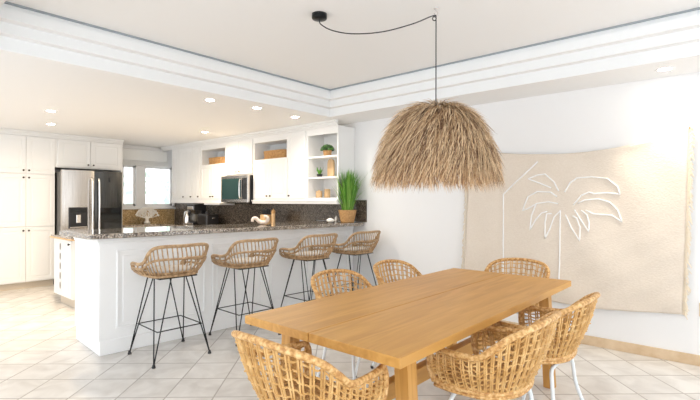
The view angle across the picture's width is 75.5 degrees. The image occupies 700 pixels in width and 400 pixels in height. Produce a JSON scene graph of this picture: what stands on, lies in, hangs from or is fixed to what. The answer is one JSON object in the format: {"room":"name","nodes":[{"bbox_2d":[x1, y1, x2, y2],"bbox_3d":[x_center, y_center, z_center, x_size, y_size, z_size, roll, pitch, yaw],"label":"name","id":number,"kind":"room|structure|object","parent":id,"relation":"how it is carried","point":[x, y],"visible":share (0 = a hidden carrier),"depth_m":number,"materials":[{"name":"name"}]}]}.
{"room":"dining room","nodes":[
{"label":"dining room","id":0,"kind":"room"},
{"bbox_2d":[55,148,171,226],"bbox_3d":[-5.919,0.147,6.792,0.150,2.400,6.860,0,0,41],"label":"wall","id":1,"kind":"structure","parent":0,"point":[169,153],"depth_m":9.24,"materials":[{"name":"white paint"}]},
{"bbox_2d":[123,146,167,166],"bbox_3d":[-3.989,-0.840,8.815,0.080,0.350,0.920,0,0,41],"label":"upper cabinet","id":2,"kind":"object","parent":1,"relation":"attached to","point":[138,156],"visible":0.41,"depth_m":8.79,"materials":[{"name":"white paint"}]},
{"bbox_2d":[122,165,174,207],"bbox_3d":[-3.993,-0.279,8.936,0.135,0.850,1.060,0,0,41],"label":"window","id":3,"kind":"structure","parent":1,"relation":"in","point":[142,186],"depth_m":8.93,"materials":[{"name":"white glass"}]},
{"bbox_2d":[122,209,174,223],"bbox_3d":[-4.034,0.313,8.825,0.017,0.264,1.278,0,0,41],"label":"backsplash","id":4,"kind":"structure","parent":1,"relation":"attached to","point":[128,215],"depth_m":8.92,"materials":[{"name":"stone"}]},
{"bbox_2d":[122,207,174,209],"bbox_3d":[-3.963,0.163,8.875,0.060,0.035,1.110,0,0,41],"label":"window sill","id":5,"kind":"structure","parent":1,"relation":"attached to","point":[138,207],"depth_m":8.96,"materials":[{"name":"white"}]},
{"bbox_2d":[123,144,158,148],"bbox_3d":[-4.125,-1.015,8.689,0.059,0.059,0.930,0,0,41],"label":"crown molding","id":6,"kind":"structure","parent":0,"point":[123,144],"depth_m":8.75,"materials":[{"name":"white paint"}]},
{"bbox_2d":[0,284,699,399],"bbox_3d":[-1.707,1.405,3.215,11.200,0.120,7.010,0,0,41],"label":"floor","id":7,"kind":"structure","parent":0,"point":[42,357],"depth_m":3.61,"materials":[{"name":"tile"}]},
{"bbox_2d":[0,133,54,290],"bbox_3d":[-5.143,0.184,7.058,0.666,2.330,0.770,0,0,41],"label":"pantry cabinet","id":8,"kind":"object","parent":7,"relation":"on","point":[27,163],"visible":0.98,"depth_m":6.87,"materials":[{"name":"white paint"}]},
{"bbox_2d":[50,234,74,307],"bbox_3d":[-3.276,0.905,6.231,0.810,0.890,1.288,0,0,41],"label":"base cabinet","id":9,"kind":"object","parent":7,"relation":"on","point":[64,246],"visible":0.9,"depth_m":5.75,"materials":[{"name":"white paint"}]},
{"bbox_2d":[51,234,73,239],"bbox_3d":[-3.273,0.472,6.235,0.790,0.025,1.260,0,0,41],"label":"island countertop","id":10,"kind":"structure","parent":9,"relation":"on","point":[53,235],"depth_m":5.73,"materials":[{"name":"stone"}]},
{"bbox_2d":[53,169,121,283],"bbox_3d":[-4.350,0.441,7.478,0.734,1.820,0.893,0,0,41],"label":"refrigerator","id":11,"kind":"object","parent":7,"relation":"on","point":[84,200],"visible":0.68,"depth_m":7.21,"materials":[{"name":"metal"}]},
{"bbox_2d":[55,138,122,183],"bbox_3d":[-4.549,0.187,7.739,0.666,2.330,1.033,0,0,41],"label":"upper cabinet","id":12,"kind":"object","parent":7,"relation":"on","point":[69,154],"visible":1,"depth_m":7.53,"materials":[{"name":"white paint"}]},
{"bbox_2d":[0,128,123,144],"bbox_3d":[-4.687,-1.012,7.103,0.060,0.074,2.180,0,0,41],"label":"crown molding","id":13,"kind":"structure","parent":12,"relation":"attached to","point":[2,130],"depth_m":7.17,"materials":[{"name":"white paint"}]},
{"bbox_2d":[128,243,210,368],"bbox_3d":[-1.579,0.858,3.967,0.527,0.980,0.563,0,0,43],"label":"bar stool","id":14,"kind":"object","parent":7,"relation":"on","point":[168,271],"visible":1,"depth_m":3.84,"materials":[{"name":"beige wicker"}]},
{"bbox_2d":[147,265,191,272],"bbox_3d":[-1.580,0.606,3.969,0.342,0.038,0.380,0,0,43],"label":"cushion","id":15,"kind":"object","parent":14,"relation":"on","point":[155,270],"depth_m":3.89,"materials":[{"name":"white fabric"}]},
{"bbox_2d":[73,226,353,355],"bbox_3d":[-1.323,0.844,5.251,0.764,1.013,3.150,0,0,45],"label":"breakfast bar","id":16,"kind":"object","parent":7,"relation":"on","point":[108,293],"visible":0.66,"depth_m":4.39,"materials":[{"name":"white paint"}]},
{"bbox_2d":[59,221,363,239],"bbox_3d":[-1.274,0.314,5.120,0.858,0.043,3.290,0,0,44],"label":"countertop","id":17,"kind":"structure","parent":16,"relation":"on","point":[91,234],"depth_m":4.60,"materials":[{"name":"stone"}]},
{"bbox_2d":[251,215,269,223],"bbox_3d":[-1.068,0.234,5.392,0.221,0.113,0.074,0,0,-2],"label":"sculpture","id":18,"kind":"object","parent":17,"relation":"on","point":[257,219],"visible":1,"depth_m":5.38,"materials":[{"name":"beige ceramic"}]},
{"bbox_2d":[338,210,356,222],"bbox_3d":[-0.034,0.214,5.979,0.248,0.165,0.248,0,0,41],"label":"woven pot","id":19,"kind":"object","parent":17,"relation":"on","point":[346,216],"depth_m":5.89,"materials":[{"name":"brown wicker"}]},
{"bbox_2d":[332,169,367,222],"bbox_3d":[-0.024,-0.059,5.849,0.433,0.710,0.488,0,0,41],"label":"potted grass","id":20,"kind":"object","parent":17,"relation":"on","point":[349,188],"depth_m":5.88,"materials":[{"name":"green plant"}]},
{"bbox_2d":[208,237,280,345],"bbox_3d":[-1.050,0.860,4.527,0.527,0.980,0.563,0,0,43],"label":"bar stool","id":21,"kind":"object","parent":7,"relation":"on","point":[249,262],"visible":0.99,"depth_m":4.39,"materials":[{"name":"brown wicker"}]},
{"bbox_2d":[226,257,262,263],"bbox_3d":[-1.052,0.609,4.530,0.342,0.038,0.380,0,0,43],"label":"cushion","id":22,"kind":"object","parent":21,"relation":"on","point":[236,261],"depth_m":4.43,"materials":[{"name":"white fabric"}]},
{"bbox_2d":[279,233,337,306],"bbox_3d":[-0.468,0.862,5.141,0.527,0.980,0.563,0,0,43],"label":"bar stool","id":23,"kind":"object","parent":7,"relation":"on","point":[310,255],"visible":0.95,"depth_m":4.99,"materials":[{"name":"brown wicker"}]},
{"bbox_2d":[293,251,323,255],"bbox_3d":[-0.470,0.611,5.144,0.342,0.038,0.380,0,0,43],"label":"cushion","id":24,"kind":"object","parent":23,"relation":"on","point":[305,253],"depth_m":5.03,"materials":[{"name":"white fabric"}]},
{"bbox_2d":[231,330,388,399],"bbox_3d":[-0.184,0.923,1.843,0.562,0.842,0.511,0,0,41],"label":"dining chair","id":25,"kind":"object","parent":7,"relation":"on","point":[305,386],"visible":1,"depth_m":1.68,"materials":[{"name":"wicker"}]},
{"bbox_2d":[311,269,393,379],"bbox_3d":[0.026,0.927,3.131,0.511,0.842,0.562,0,0,41],"label":"dining chair","id":26,"kind":"object","parent":7,"relation":"on","point":[318,294],"visible":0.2,"depth_m":3.29,"materials":[{"name":"beige wicker"}]},
{"bbox_2d":[328,230,380,293],"bbox_3d":[0.059,0.865,5.677,0.527,0.980,0.563,0,0,43],"label":"bar stool","id":27,"kind":"object","parent":7,"relation":"on","point":[355,249],"visible":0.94,"depth_m":5.51,"materials":[{"name":"brown wicker"}]},
{"bbox_2d":[340,246,368,250],"bbox_3d":[0.057,0.613,5.680,0.342,0.038,0.380,0,0,43],"label":"cushion","id":28,"kind":"object","parent":27,"relation":"on","point":[353,248],"depth_m":5.55,"materials":[{"name":"white fabric"}]},
{"bbox_2d":[245,268,570,399],"bbox_3d":[0.553,0.973,2.853,0.971,0.750,2.225,0,0,41],"label":"dining table","id":29,"kind":"object","parent":7,"relation":"on","point":[398,324],"visible":0.79,"depth_m":2.38,"materials":[{"name":"brown wood"}]},
{"bbox_2d":[371,259,445,368],"bbox_3d":[0.481,0.929,3.683,0.511,0.842,0.562,0,0,41],"label":"dining chair","id":30,"kind":"object","parent":7,"relation":"on","point":[380,279],"visible":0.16,"depth_m":3.87,"materials":[{"name":"beige wicker"}]},
{"bbox_2d":[426,310,561,399],"bbox_3d":[0.705,0.925,2.141,0.511,0.842,0.562,0,0,41],"label":"dining chair","id":31,"kind":"object","parent":7,"relation":"on","point":[482,376],"visible":0.98,"depth_m":1.98,"materials":[{"name":"beige wicker"}]},
{"bbox_2d":[473,258,549,354],"bbox_3d":[1.357,0.931,3.800,0.562,0.842,0.511,0,0,41],"label":"dining chair","id":32,"kind":"object","parent":7,"relation":"on","point":[489,266],"visible":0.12,"depth_m":3.96,"materials":[{"name":"beige wicker"}]},
{"bbox_2d":[488,292,600,399],"bbox_3d":[1.129,0.927,2.581,0.511,0.842,0.562,0,0,41],"label":"dining chair","id":33,"kind":"object","parent":7,"relation":"on","point":[562,350],"visible":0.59,"depth_m":2.41,"materials":[{"name":"beige wicker"}]},
{"bbox_3d":[-2.086,0.921,7.566,3.290,0.868,0.646,0,0,41],"label":"base cabinet","id":34,"kind":"object","parent":7,"relation":"on","visible":0},
{"bbox_2d":[122,222,191,227],"bbox_3d":[-2.531,0.465,7.526,3.989,0.040,1.297,0,0,41],"label":"countertop","id":35,"kind":"structure","parent":34,"relation":"on","point":[124,225],"depth_m":8.24,"materials":[{"name":"stone"}]},
{"bbox_2d":[135,207,158,223],"bbox_3d":[-3.834,0.287,8.544,0.176,0.313,0.438,0,0,41],"label":"ornament","id":36,"kind":"object","parent":35,"relation":"on","point":[142,211],"visible":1,"depth_m":8.52,"materials":[{"name":"white"}]},
{"bbox_2d":[183,210,191,223],"bbox_3d":[-3.013,0.307,8.389,0.182,0.275,0.242,0,0,-6],"label":"kettle","id":37,"kind":"object","parent":35,"relation":"on","point":[187,213],"visible":0.62,"depth_m":8.34,"materials":[{"name":"silver metal"}]},
{"bbox_2d":[187,204,205,224],"bbox_3d":[-2.803,0.260,8.198,0.240,0.370,0.304,0,0,41],"label":"coffee maker","id":38,"kind":"object","parent":35,"relation":"on","point":[199,208],"visible":0.84,"depth_m":8.13,"materials":[{"name":"black plastic"}]},
{"bbox_2d":[197,212,217,224],"bbox_3d":[-2.494,0.320,7.958,0.340,0.230,0.240,0,0,41],"label":"toaster","id":39,"kind":"object","parent":35,"relation":"on","point":[202,219],"visible":0.98,"depth_m":7.86,"materials":[{"name":"black plastic"}]},
{"bbox_2d":[260,208,271,221],"bbox_3d":[-1.282,0.287,6.928,0.130,0.314,0.140,0,0,41],"label":"knife block","id":40,"kind":"object","parent":35,"relation":"on","point":[267,211],"visible":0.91,"depth_m":6.91,"materials":[{"name":"brown wood"}]},
{"bbox_2d":[271,209,274,221],"bbox_3d":[-1.154,0.287,6.817,0.068,0.315,0.068,0,0,41],"label":"pepper mill","id":41,"kind":"object","parent":35,"relation":"on","point":[273,210],"visible":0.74,"depth_m":6.79,"materials":[{"name":"brown wood"}]},
{"bbox_2d":[0,54,699,147],"bbox_3d":[-1.703,-1.085,3.221,11.200,0.060,7.010,0,0,41],"label":"ceiling","id":42,"kind":"structure","parent":0,"point":[89,104],"depth_m":5.04,"materials":[{"name":"white paint"}]},
{"bbox_2d":[203,99,216,101],"bbox_3d":[-1.471,-1.048,4.752,0.136,0.006,0.136,0,0,41],"label":"recessed light","id":43,"kind":"object","parent":42,"relation":"in","point":[207,100],"visible":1,"depth_m":4.76,"materials":[{"name":"white"}]},
{"bbox_2d":[655,66,674,71],"bbox_3d":[2.517,-1.044,3.614,0.136,0.006,0.136,0,0,41],"label":"recessed light","id":44,"kind":"object","parent":42,"relation":"in","point":[663,69],"visible":1,"depth_m":3.61,"materials":[{"name":"white"}]},
{"bbox_2d":[6,0,699,88],"bbox_3d":[0.645,-1.393,2.559,5.690,0.080,3.756,0,0,41],"label":"ceiling","id":45,"kind":"structure","parent":0,"point":[278,37],"depth_m":3.49,"materials":[{"name":"white paint"}]},
{"bbox_2d":[0,0,699,118],"bbox_3d":[0.644,-1.202,2.558,5.730,0.300,3.796,0,0,41],"label":"trim","id":46,"kind":"structure","parent":45,"relation":"attached to","point":[24,33],"depth_m":3.90,"materials":[{"name":"white paint"}]},
{"bbox_2d":[4,1,699,90],"bbox_3d":[0.645,-1.346,2.558,5.290,0.012,3.356,0,0,41],"label":"trim","id":47,"kind":"structure","parent":45,"relation":"attached to","point":[6,2],"depth_m":3.84,"materials":[{"name":"grey paint"}]},
{"bbox_2d":[312,7,506,193],"bbox_3d":[0.488,-0.695,3.260,1.222,1.311,1.001,0,0,41],"label":"pendant lamp","id":48,"kind":"object","parent":45,"relation":"hanging from","point":[428,142],"visible":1,"depth_m":2.88,"materials":[{"name":"brown plant"}]},
{"bbox_2d":[317,72,699,354],"bbox_3d":[0.550,-0.070,5.803,11.201,2.850,0.150,0,0,41],"label":"wall","id":49,"kind":"structure","parent":0,"point":[424,230],"depth_m":4.40,"materials":[{"name":"white paint"}]},
{"bbox_2d":[172,146,200,199],"bbox_3d":[-2.952,-0.486,8.506,1.030,0.975,0.376,0,0,41],"label":"upper cabinet","id":50,"kind":"object","parent":49,"relation":"attached to","point":[186,162],"visible":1,"depth_m":8.36,"materials":[{"name":"white paint"}]},
{"bbox_2d":[160,119,337,150],"bbox_3d":[-1.951,-1.007,7.410,4.720,0.074,0.060,0,0,41],"label":"crown molding","id":51,"kind":"structure","parent":50,"relation":"attached to","point":[334,122],"depth_m":6.92,"materials":[{"name":"white paint"}]},
{"bbox_2d":[171,200,341,203],"bbox_3d":[-1.695,0.028,7.414,4.360,0.055,0.368,0,0,41],"label":"rail","id":52,"kind":"object","parent":50,"relation":"attached to","point":[172,201],"visible":0.83,"depth_m":6.65,"materials":[{"name":"white paint"}]},
{"bbox_2d":[200,142,225,199],"bbox_3d":[-2.270,-0.487,7.912,0.776,0.975,0.376,0,0,41],"label":"upper cabinet","id":53,"kind":"object","parent":49,"relation":"attached to","point":[211,174],"visible":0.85,"depth_m":7.85,"materials":[{"name":"white paint"}]},
{"bbox_2d":[208,157,224,164],"bbox_3d":[-2.264,-0.680,7.934,0.534,0.119,0.265,0,0,41],"label":"basket","id":54,"kind":"object","parent":53,"relation":"in","point":[215,160],"visible":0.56,"depth_m":7.79,"materials":[{"name":"brown wicker"}]},
{"bbox_2d":[204,202,234,204],"bbox_3d":[-2.295,0.044,7.943,0.480,0.084,0.318,0,0,41],"label":"light","id":55,"kind":"object","parent":53,"relation":"attached to","point":[226,203],"visible":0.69,"depth_m":7.80,"materials":[{"name":"white"}]},
{"bbox_2d":[226,138,252,175],"bbox_3d":[-1.696,-0.684,7.413,0.736,0.580,0.376,0,0,41],"label":"upper cabinet","id":56,"kind":"object","parent":49,"relation":"attached to","point":[239,153],"visible":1,"depth_m":7.27,"materials":[{"name":"white paint"}]},
{"bbox_2d":[221,175,252,203],"bbox_3d":[-1.736,-0.167,7.367,0.730,0.445,0.458,0,0,41],"label":"microwave","id":57,"kind":"object","parent":56,"relation":"attached to","point":[238,188],"visible":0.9,"depth_m":7.16,"materials":[{"name":"silver metal"}]},
{"bbox_2d":[253,133,287,199],"bbox_3d":[-1.109,-0.487,6.899,0.816,0.975,0.376,0,0,41],"label":"upper cabinet","id":58,"kind":"object","parent":49,"relation":"attached to","point":[270,176],"visible":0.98,"depth_m":6.80,"materials":[{"name":"white paint"}]},
{"bbox_2d":[264,149,286,158],"bbox_3d":[-1.088,-0.686,6.909,0.554,0.129,0.265,0,0,41],"label":"basket","id":59,"kind":"object","parent":58,"relation":"in","point":[280,153],"visible":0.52,"depth_m":6.76,"materials":[{"name":"brown wicker"}]},
{"bbox_2d":[175,200,366,223],"bbox_3d":[-1.691,0.225,7.643,5.065,0.443,0.017,0,0,41],"label":"backsplash","id":60,"kind":"structure","parent":49,"relation":"attached to","point":[239,213],"depth_m":7.14,"materials":[{"name":"stone"}]},
{"bbox_2d":[288,130,306,199],"bbox_3d":[-0.653,-0.487,6.502,0.386,0.975,0.376,0,0,41],"label":"upper cabinet","id":61,"kind":"object","parent":49,"relation":"attached to","point":[297,141],"visible":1,"depth_m":6.37,"materials":[{"name":"white paint"}]},
{"bbox_2d":[307,125,354,199],"bbox_3d":[-0.267,-0.487,6.197,0.588,0.975,0.328,0,0,41],"label":"open shelf unit","id":62,"kind":"object","parent":49,"relation":"attached to","point":[342,138],"visible":0.79,"depth_m":6.26,"materials":[{"name":"white paint"}]},
{"bbox_2d":[316,190,321,197],"bbox_3d":[-0.426,-0.085,6.237,0.090,0.108,0.090,0,0,41],"label":"jar","id":63,"kind":"object","parent":62,"relation":"on","point":[318,193],"visible":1,"depth_m":6.20,"materials":[{"name":"brown wood"}]},
{"bbox_2d":[317,167,322,176],"bbox_3d":[-0.425,-0.387,6.287,0.127,0.147,0.128,0,0,41],"label":"potted plant","id":64,"kind":"object","parent":62,"relation":"on","point":[319,174],"visible":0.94,"depth_m":6.26,"materials":[{"name":"green plant"}]},
{"bbox_2d":[320,144,333,155],"bbox_3d":[-0.311,-0.680,6.190,0.191,0.172,0.194,0,0,41],"label":"potted plant","id":65,"kind":"object","parent":62,"relation":"on","point":[327,149],"visible":0.99,"depth_m":6.14,"materials":[{"name":"green plant"}]},
{"bbox_2d":[324,189,329,197],"bbox_3d":[-0.314,-0.092,6.244,0.086,0.122,0.086,0,0,41],"label":"jar","id":66,"kind":"object","parent":62,"relation":"on","point":[327,191],"visible":1,"depth_m":6.21,"materials":[{"name":"brown wood"}]},
{"bbox_2d":[327,159,334,175],"bbox_3d":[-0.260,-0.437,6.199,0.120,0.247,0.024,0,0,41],"label":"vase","id":67,"kind":"object","parent":62,"relation":"on","point":[331,164],"visible":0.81,"depth_m":6.18,"materials":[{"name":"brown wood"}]},
{"bbox_2d":[461,127,694,319],"bbox_3d":[2.022,0.218,4.371,2.098,1.638,0.062,0,0,41],"label":"tapestry","id":68,"kind":"object","parent":49,"relation":"attached to","point":[611,222],"visible":0.85,"depth_m":4.13,"materials":[{"name":"fabric"}]},
{"bbox_2d":[501,320,699,365],"bbox_3d":[2.415,1.310,4.062,6.100,0.088,0.014,0,0,41],"label":"baseboard","id":69,"kind":"structure","parent":49,"relation":"attached to","point":[681,357],"depth_m":3.94,"materials":[{"name":"stone"}]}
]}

